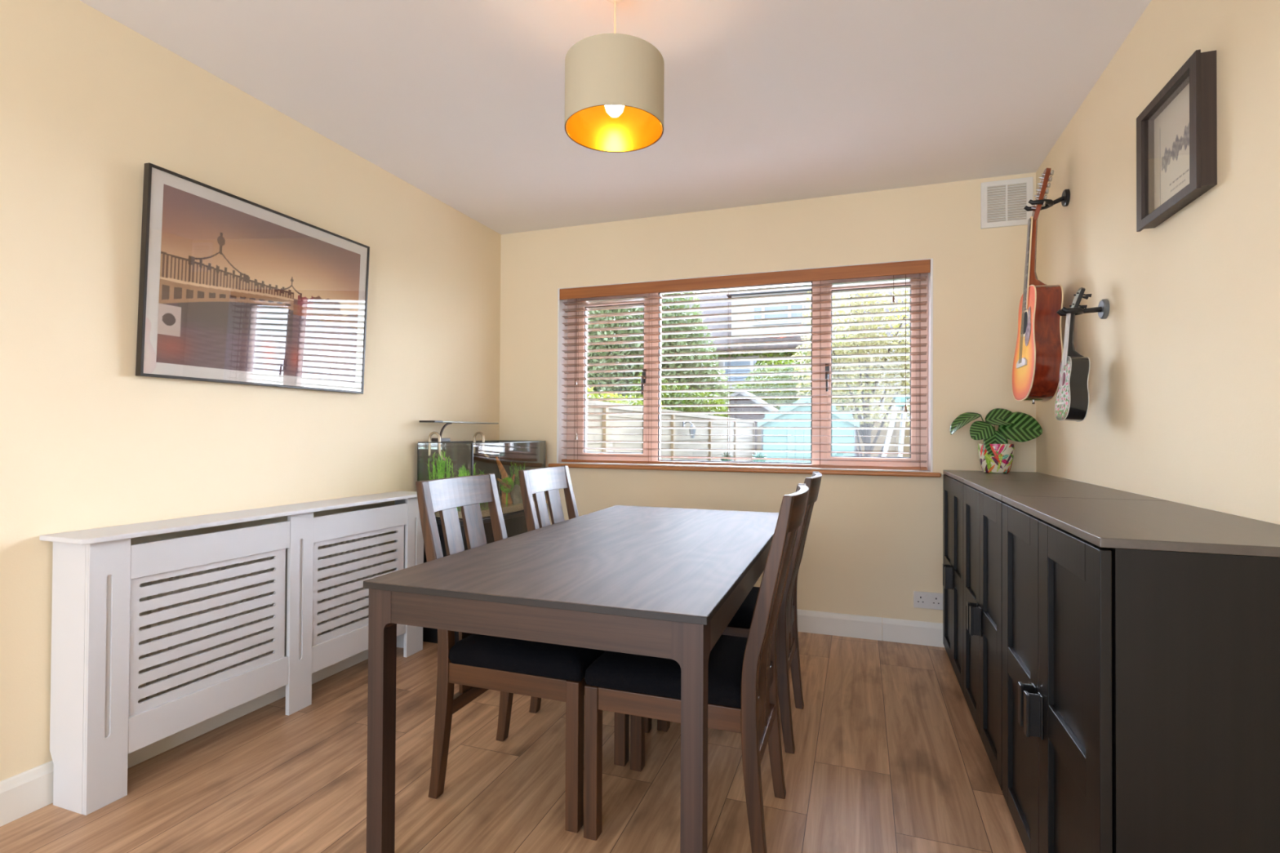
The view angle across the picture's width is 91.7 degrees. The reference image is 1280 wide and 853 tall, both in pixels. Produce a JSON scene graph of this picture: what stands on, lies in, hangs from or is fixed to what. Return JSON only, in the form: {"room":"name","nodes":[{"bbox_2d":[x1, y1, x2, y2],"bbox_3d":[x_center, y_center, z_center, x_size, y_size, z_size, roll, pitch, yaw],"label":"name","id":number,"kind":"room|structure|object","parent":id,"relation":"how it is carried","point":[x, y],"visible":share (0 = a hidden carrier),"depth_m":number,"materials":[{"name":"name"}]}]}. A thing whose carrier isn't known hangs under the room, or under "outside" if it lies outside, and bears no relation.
{"room":"dining room","nodes":[
{"label":"dining room","id":0,"kind":"room"},
{"bbox_2d":[0,0,501,781],"bbox_3d":[-2.048,-0.107,1.484,0.200,2.491,6.450,0,-1,19],"label":"wall","id":1,"kind":"structure","parent":0,"point":[87,100],"depth_m":2.13,"materials":[{"name":"paint"}]},
{"bbox_2d":[0,648,368,826],"bbox_3d":[-1.974,1.076,1.375,0.016,0.123,6.080,0,-1,19],"label":"baseboard","id":2,"kind":"structure","parent":1,"relation":"attached to","point":[25,793],"depth_m":2.11,"materials":[{"name":"white paint"}]},
{"bbox_2d":[135,162,369,394],"bbox_3d":[-1.520,-0.527,2.580,0.056,0.722,1.004,0,-1,19],"label":"framed print","id":3,"kind":"object","parent":1,"relation":"attached to","point":[233,289],"visible":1,"depth_m":2.44,"materials":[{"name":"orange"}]},
{"bbox_2d":[137,533,383,702],"bbox_3d":[-1.498,0.803,2.586,0.104,0.700,1.134,0,-1,19],"label":"radiator","id":4,"kind":"object","parent":1,"relation":"attached to","point":[158,581],"visible":0.15,"depth_m":2.33,"materials":[{"name":"white metal"}]},
{"bbox_2d":[0,631,1026,852],"bbox_3d":[-0.462,1.201,0.907,3.580,0.120,6.450,0,-1,19],"label":"floor","id":5,"kind":"structure","parent":0,"point":[890,756],"depth_m":2.02,"materials":[{"name":"brown wood"}]},
{"bbox_2d":[39,490,423,815],"bbox_3d":[-1.450,0.744,2.562,0.211,0.816,1.556,0,-1,19],"label":"radiator cover","id":6,"kind":"object","parent":5,"relation":"on","point":[97,719],"visible":0.89,"depth_m":2.12,"materials":[{"name":"white wood"}]},
{"bbox_2d":[128,548,285,717],"bbox_3d":[-1.509,0.697,2.208,0.009,0.431,0.562,0,-1,19],"label":"grille","id":7,"kind":"object","parent":6,"relation":"attached to","point":[151,706],"depth_m":2.16,"materials":[{"name":"white wood"}]},
{"bbox_2d":[39,490,417,544],"bbox_3d":[-1.447,0.344,2.566,0.211,0.016,1.556,0,-1,19],"label":"shelf","id":8,"kind":"object","parent":6,"relation":"attached to","point":[117,535],"depth_m":2.21,"materials":[{"name":"white wood"}]},
{"bbox_2d":[311,524,404,646],"bbox_3d":[-1.280,0.705,2.854,0.009,0.431,0.556,0,-1,19],"label":"grille","id":9,"kind":"object","parent":6,"relation":"attached to","point":[326,639],"depth_m":2.77,"materials":[{"name":"white wood"}]},
{"bbox_2d":[422,503,547,644],"bbox_3d":[-0.901,0.835,3.726,0.428,0.664,0.893,0,-1,19],"label":"stand","id":10,"kind":"object","parent":5,"relation":"on","point":[515,523],"visible":0.16,"depth_m":3.42,"materials":[{"name":"black laminate"}]},
{"bbox_2d":[417,440,546,519],"bbox_3d":[-0.898,0.296,3.746,0.409,0.413,0.828,0,-1,19],"label":"aquarium","id":11,"kind":"object","parent":10,"relation":"on","point":[461,452],"visible":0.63,"depth_m":3.85,"materials":[{"name":"clear glass"}]},
{"bbox_2d":[427,431,446,461],"bbox_3d":[-1.137,0.111,3.479,0.112,0.168,0.023,0,-1,13],"label":"pipe","id":12,"kind":"object","parent":11,"relation":"attached to","point":[437,433],"visible":0.98,"depth_m":3.47,"materials":[{"name":"clear glass"}]},
{"bbox_2d":[427,451,452,479],"bbox_3d":[-1.108,0.292,3.479,0.105,0.334,0.171,0,-1,19],"label":"plant","id":13,"kind":"object","parent":11,"relation":"in","point":[441,473],"visible":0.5,"depth_m":3.46,"materials":[{"name":"green plant"}]},
{"bbox_2d":[418,420,498,441],"bbox_3d":[-1.070,0.029,3.734,0.105,0.118,0.643,0,-1,19],"label":"light","id":14,"kind":"object","parent":11,"relation":"attached to","point":[423,421],"visible":0.9,"depth_m":3.56,"materials":[{"name":"grey metal"}]},
{"bbox_2d":[451,462,475,510],"bbox_3d":[-0.977,0.330,3.445,0.108,0.260,0.134,0,-1,19],"label":"plant","id":15,"kind":"object","parent":11,"relation":"in","point":[464,473],"visible":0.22,"depth_m":3.44,"materials":[{"name":"green plant"}]},
{"bbox_2d":[472,431,489,457],"bbox_3d":[-0.993,0.116,3.884,0.112,0.168,0.023,0,-1,13],"label":"pipe","id":16,"kind":"object","parent":11,"relation":"attached to","point":[477,433],"visible":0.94,"depth_m":3.88,"materials":[{"name":"clear glass"}]},
{"bbox_2d":[495,457,515,504],"bbox_3d":[-0.807,0.325,3.725,0.080,0.289,0.176,0,-1,19],"label":"driftwood","id":17,"kind":"object","parent":11,"relation":"in","point":[504,474],"visible":0.67,"depth_m":3.71,"materials":[{"name":"brown wood"}]},
{"bbox_2d":[499,476,514,504],"bbox_3d":[-0.789,0.381,3.690,0.084,0.162,0.100,0,-1,19],"label":"moss ball","id":18,"kind":"object","parent":11,"relation":"in","point":[508,480],"visible":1,"depth_m":3.68,"materials":[{"name":"green plant"}]},
{"bbox_2d":[510,484,522,503],"bbox_3d":[-0.749,0.408,3.777,0.087,0.112,0.089,0,-1,19],"label":"rock","id":19,"kind":"object","parent":11,"relation":"in","point":[516,495],"visible":0.82,"depth_m":3.74,"materials":[{"name":"grey stone"}]},
{"bbox_2d":[508,461,526,488],"bbox_3d":[-0.763,0.340,3.886,0.115,0.250,0.178,0,-1,19],"label":"plant","id":20,"kind":"object","parent":11,"relation":"in","point":[517,481],"visible":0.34,"depth_m":3.87,"materials":[{"name":"green plant"}]},
{"bbox_2d":[415,473,629,833],"bbox_3d":[-0.380,0.664,2.055,0.595,0.978,0.420,0,-1,19],"label":"dining chair","id":21,"kind":"object","parent":5,"relation":"on","point":[479,664],"visible":0.73,"depth_m":1.91,"materials":[{"name":"brown wood"}]},
{"bbox_2d":[448,633,605,681],"bbox_3d":[-0.313,0.694,2.031,0.452,0.070,0.420,0,-1,19],"label":"seat cushion","id":22,"kind":"object","parent":21,"relation":"on","point":[530,660],"depth_m":1.85,"materials":[{"name":"black fabric"}]},
{"bbox_2d":[363,505,778,852],"bbox_3d":[0.006,0.783,2.295,0.900,0.750,1.800,0,-1,19],"label":"dining table","id":23,"kind":"object","parent":5,"relation":"on","point":[667,583],"visible":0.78,"depth_m":1.59,"materials":[{"name":"brown wood"}]},
{"bbox_2d":[518,465,651,733],"bbox_3d":[-0.172,0.671,2.643,0.595,0.978,0.420,0,-1,19],"label":"dining chair","id":24,"kind":"object","parent":5,"relation":"on","point":[535,482],"visible":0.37,"depth_m":2.69,"materials":[{"name":"brown wood"}]},
{"bbox_2d":[583,483,808,852],"bbox_3d":[0.189,0.665,1.841,0.595,0.978,0.420,0,-1,19],"label":"dining chair","id":25,"kind":"object","parent":5,"relation":"on","point":[743,685],"visible":0.95,"depth_m":1.69,"materials":[{"name":"brown wood"}]},
{"bbox_2d":[584,635,747,708],"bbox_3d":[0.121,0.695,1.865,0.452,0.070,0.420,0,-1,19],"label":"seat cushion","id":26,"kind":"object","parent":25,"relation":"on","point":[643,677],"depth_m":1.70,"materials":[{"name":"black fabric"}]},
{"bbox_2d":[657,471,822,754],"bbox_3d":[0.412,0.673,2.472,0.595,0.978,0.420,0,-1,19],"label":"dining chair","id":27,"kind":"object","parent":5,"relation":"on","point":[788,646],"visible":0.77,"depth_m":2.27,"materials":[{"name":"brown wood"}]},
{"bbox_2d":[728,586,759,627],"bbox_3d":[0.344,0.703,2.495,0.452,0.070,0.420,0,-1,19],"label":"seat cushion","id":28,"kind":"object","parent":27,"relation":"on","point":[743,617],"depth_m":2.28,"materials":[{"name":"black fabric"}]},
{"bbox_2d":[942,470,1078,693],"bbox_3d":[1.691,0.701,2.930,0.468,0.944,0.687,0,-1,19],"label":"storage cabinet","id":29,"kind":"object","parent":5,"relation":"on","point":[953,480],"visible":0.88,"depth_m":2.93,"materials":[{"name":"black wood"}]},
{"bbox_2d":[950,408,1042,473],"bbox_3d":[1.771,0.069,3.106,0.390,0.324,0.219,0,-1,19],"label":"potted plant","id":30,"kind":"object","parent":29,"relation":"on","point":[996,455],"visible":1,"depth_m":3.06,"materials":[{"name":"green plant"}]},
{"bbox_2d":[963,479,1168,791],"bbox_3d":[1.448,0.693,2.243,0.468,0.944,0.765,0,-1,19],"label":"storage cabinet","id":31,"kind":"object","parent":5,"relation":"on","point":[982,498],"visible":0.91,"depth_m":2.24,"materials":[{"name":"black wood"}]},
{"bbox_2d":[1001,495,1279,852],"bbox_3d":[1.177,0.684,1.480,0.468,0.944,0.845,0,-1,19],"label":"storage cabinet","id":32,"kind":"object","parent":5,"relation":"on","point":[1141,638],"visible":1,"depth_m":1.14,"materials":[{"name":"black wood"}]},
{"bbox_2d":[80,0,1151,234],"bbox_3d":[-0.472,-1.476,0.864,3.580,0.250,6.600,0,-1,19],"label":"ceiling","id":33,"kind":"structure","parent":0,"point":[462,102],"depth_m":2.42,"materials":[{"name":"paint"}]},
{"bbox_2d":[564,0,664,152],"bbox_3d":[-0.077,-1.118,1.889,0.300,0.439,0.300,0,-1,19],"label":"pendant lamp","id":34,"kind":"object","parent":33,"relation":"hanging from","point":[614,82],"visible":1,"depth_m":1.78,"materials":[{"name":"beige fabric"}]},
{"bbox_2d":[498,172,1035,623],"bbox_3d":[0.579,-0.069,3.843,3.180,2.491,0.250,0,-1,19],"label":"wall","id":35,"kind":"structure","parent":0,"point":[872,542],"depth_m":3.52,"materials":[{"name":"paint"}]},
{"bbox_2d":[547,463,941,477],"bbox_3d":[0.524,0.258,3.765,2.340,0.024,0.163,0,-1,19],"label":"window sill","id":36,"kind":"structure","parent":35,"relation":"attached to","point":[570,465],"depth_m":3.63,"materials":[{"name":"brown wood"}]},
{"bbox_2d":[556,258,933,472],"bbox_3d":[0.559,-0.332,3.853,2.259,1.157,0.250,0,-1,19],"label":"trim","id":37,"kind":"structure","parent":35,"relation":"attached to","point":[560,430],"depth_m":3.90,"materials":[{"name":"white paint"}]},
{"bbox_2d":[566,272,928,470],"bbox_3d":[0.558,-0.332,3.850,2.236,1.150,0.137,0,-1,19],"label":"window","id":38,"kind":"structure","parent":35,"relation":"in","point":[815,439],"depth_m":3.68,"materials":[{"name":"brown wood"}]},
{"bbox_2d":[559,259,930,470],"bbox_3d":[0.528,-0.336,3.764,2.232,1.143,0.068,0,-1,19],"label":"blind","id":39,"kind":"object","parent":38,"relation":"attached to","point":[923,266],"visible":1,"depth_m":3.71,"materials":[{"name":"brown wood"}]},
{"bbox_2d":[796,608,944,647],"bbox_3d":[0.528,1.114,3.706,3.180,0.123,0.016,0,-1,19],"label":"baseboard","id":40,"kind":"structure","parent":35,"relation":"attached to","point":[864,627],"depth_m":3.43,"materials":[{"name":"white paint"}]},
{"bbox_2d":[913,591,942,609],"bbox_3d":[1.552,0.937,3.346,0.146,0.088,0.016,0,-1,19],"label":"power socket","id":41,"kind":"object","parent":35,"relation":"attached to","point":[926,600],"visible":1,"depth_m":3.34,"materials":[{"name":"white plastic"}]},
{"bbox_2d":[980,177,1033,228],"bbox_3d":[1.914,-1.166,3.245,0.239,0.244,0.012,0,-1,19],"label":"air vent","id":42,"kind":"object","parent":35,"relation":"in","point":[1002,206],"visible":0.89,"depth_m":3.25,"materials":[{"name":"white paint"}]},
{"bbox_2d":[1035,0,1279,524],"bbox_3d":[1.138,-0.101,0.357,0.200,2.491,6.450,0,-1,19],"label":"wall","id":43,"kind":"structure","parent":0,"point":[1184,379],"depth_m":1.77,"materials":[{"name":"paint"}]},
{"bbox_2d":[1023,188,1070,211],"bbox_3d":[1.793,-1.000,2.741,0.159,0.072,0.099,0,-1,19],"label":"hanger","id":44,"kind":"object","parent":43,"relation":"attached to","point":[1064,198],"visible":0.96,"depth_m":2.71,"materials":[{"name":"black metal"}]},
{"bbox_2d":[1011,168,1063,404],"bbox_3d":[1.755,-0.619,2.750,0.131,1.040,0.404,0,-1,19],"label":"acoustic guitar","id":45,"kind":"object","parent":44,"relation":"hanging from","point":[1038,350],"visible":0.97,"depth_m":2.64,"materials":[{"name":"brown wood"}]},
{"bbox_2d":[1056,298,1109,319],"bbox_3d":[1.645,-0.433,2.314,0.150,0.072,0.073,0,-1,19],"label":"hanger","id":46,"kind":"object","parent":43,"relation":"attached to","point":[1103,308],"visible":0.98,"depth_m":2.29,"materials":[{"name":"grey metal"}]},
{"bbox_2d":[1054,287,1091,422],"bbox_3d":[1.622,-0.267,2.320,0.098,0.499,0.180,0,-1,19],"label":"ukulele","id":47,"kind":"object","parent":46,"relation":"hanging from","point":[1072,400],"visible":1,"depth_m":2.28,"materials":[{"name":"black paint"}]},
{"bbox_2d":[1136,48,1217,231],"bbox_3d":[1.503,-0.784,1.753,0.044,0.355,0.366,0,-1,19],"label":"frame","id":48,"kind":"object","parent":43,"relation":"attached to","point":[1176,132],"visible":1,"depth_m":1.74,"materials":[{"name":"black wood"}]},
{"bbox_3d":[1.220,0.987,6.982,1.200,1.150,0.620,0,-1,19],"label":"garden table","id":49,"kind":"object","parent":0,"visible":0},
{"bbox_2d":[720,452,733,461],"bbox_3d":[0.974,0.346,6.959,0.150,0.129,0.149,0,-1,19],"label":"succulent pot","id":50,"kind":"object","parent":49,"relation":"on","point":[725,455],"visible":0.53,"depth_m":6.94,"materials":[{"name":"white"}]},
{"bbox_2d":[751,451,768,462],"bbox_3d":[1.312,0.334,6.835,0.181,0.155,0.179,0,-1,19],"label":"succulent pot","id":51,"kind":"object","parent":49,"relation":"on","point":[757,455],"visible":0.64,"depth_m":6.81,"materials":[{"name":"teal"}]},
{"label":"outside","id":52,"kind":"structure","parent":0,"visible":0},
{"bbox_3d":[9.076,1.968,32.642,60.000,0.200,59.740,0,-1,19],"label":"ground","id":53,"kind":"structure","parent":52,"visible":0},
{"bbox_2d":[586,386,666,409],"bbox_3d":[-0.593,0.424,8.895,2.543,2.341,1.700,1,-1,-27],"label":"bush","id":54,"kind":"object","parent":53,"relation":"on","point":[588,395],"visible":0.04,"depth_m":8.48,"materials":[{"name":"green plant"}]},
{"bbox_2d":[586,291,730,414],"bbox_3d":[-0.311,-1.710,17.312,5.794,6.785,2.415,0,-1,19],"label":"tree","id":55,"kind":"object","parent":53,"relation":"on","point":[695,305],"visible":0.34,"depth_m":16.60,"materials":[{"name":"green plant"}]},
{"bbox_2d":[586,400,755,462],"bbox_3d":[0.975,0.687,10.695,0.080,1.825,12.050,0,-1,19],"label":"fence","id":56,"kind":"object","parent":53,"relation":"on","point":[664,416],"visible":0.29,"depth_m":9.24,"materials":[{"name":"beige wood"}]},
{"bbox_2d":[682,421,696,438],"bbox_3d":[0.781,0.043,9.684,0.224,0.270,0.130,0,-1,19],"label":"wall lantern","id":57,"kind":"object","parent":56,"relation":"attached to","point":[692,431],"visible":0.78,"depth_m":9.65,"materials":[{"name":"grey metal"}]},
{"bbox_2d":[627,371,728,417],"bbox_3d":[0.894,0.130,15.189,2.649,3.075,1.144,0,-1,19],"label":"bush","id":58,"kind":"object","parent":53,"relation":"on","point":[686,409],"visible":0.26,"depth_m":14.90,"materials":[{"name":"green plant"}]},
{"bbox_2d":[710,391,778,454],"bbox_3d":[3.086,0.327,18.158,2.640,2.720,2.080,0,-1,19],"label":"parasol","id":59,"kind":"object","parent":53,"relation":"on","point":[742,401],"visible":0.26,"depth_m":17.28,"materials":[{"name":"grey fabric"}]},
{"bbox_2d":[631,288,910,418],"bbox_3d":[6.371,-2.489,30.969,13.600,8.650,7.400,0,-1,19],"label":"sky","id":60,"kind":"structure","parent":53,"relation":"on","point":[800,291],"depth_m":27.91,"materials":[{"name":"grey"}]},
{"bbox_2d":[697,345,874,408],"bbox_3d":[5.858,-1.033,27.423,8.666,5.476,0.620,0,-1,19],"label":"ivy","id":61,"kind":"object","parent":60,"relation":"attached to","point":[781,353],"visible":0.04,"depth_m":27.41,"materials":[{"name":"green plant"}]},
{"bbox_2d":[733,327,872,417],"bbox_3d":[5.200,-0.745,20.331,4.543,4.977,1.310,0,-1,19],"label":"bush","id":62,"kind":"object","parent":53,"relation":"on","point":[790,393],"visible":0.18,"depth_m":20.38,"materials":[{"name":"green plant"}]},
{"bbox_2d":[757,397,859,462],"bbox_3d":[2.642,0.583,9.589,1.400,2.027,1.645,0,-1,19],"label":"garden shed","id":63,"kind":"object","parent":53,"relation":"on","point":[804,400],"visible":0.19,"depth_m":8.92,"materials":[{"name":"teal paint"}]},
{"bbox_2d":[756,421,910,457],"bbox_3d":[7.465,0.766,14.965,9.250,1.825,0.070,0,-1,19],"label":"fence","id":64,"kind":"object","parent":53,"relation":"on","point":[895,440],"visible":0.09,"depth_m":15.44,"materials":[{"name":"beige wood"}]},
{"bbox_2d":[790,289,910,457],"bbox_3d":[4.497,-0.995,12.465,3.013,5.306,1.731,0,-1,19],"label":"tree","id":65,"kind":"object","parent":53,"relation":"on","point":[883,366],"visible":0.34,"depth_m":12.30,"materials":[{"name":"green plant"}]},
{"bbox_2d":[881,396,910,457],"bbox_3d":[4.074,0.570,7.972,2.404,2.051,0.535,0,-1,13],"label":"swing set","id":66,"kind":"object","parent":53,"relation":"on","point":[897,399],"visible":0.15,"depth_m":8.17,"materials":[{"name":"grey metal"}]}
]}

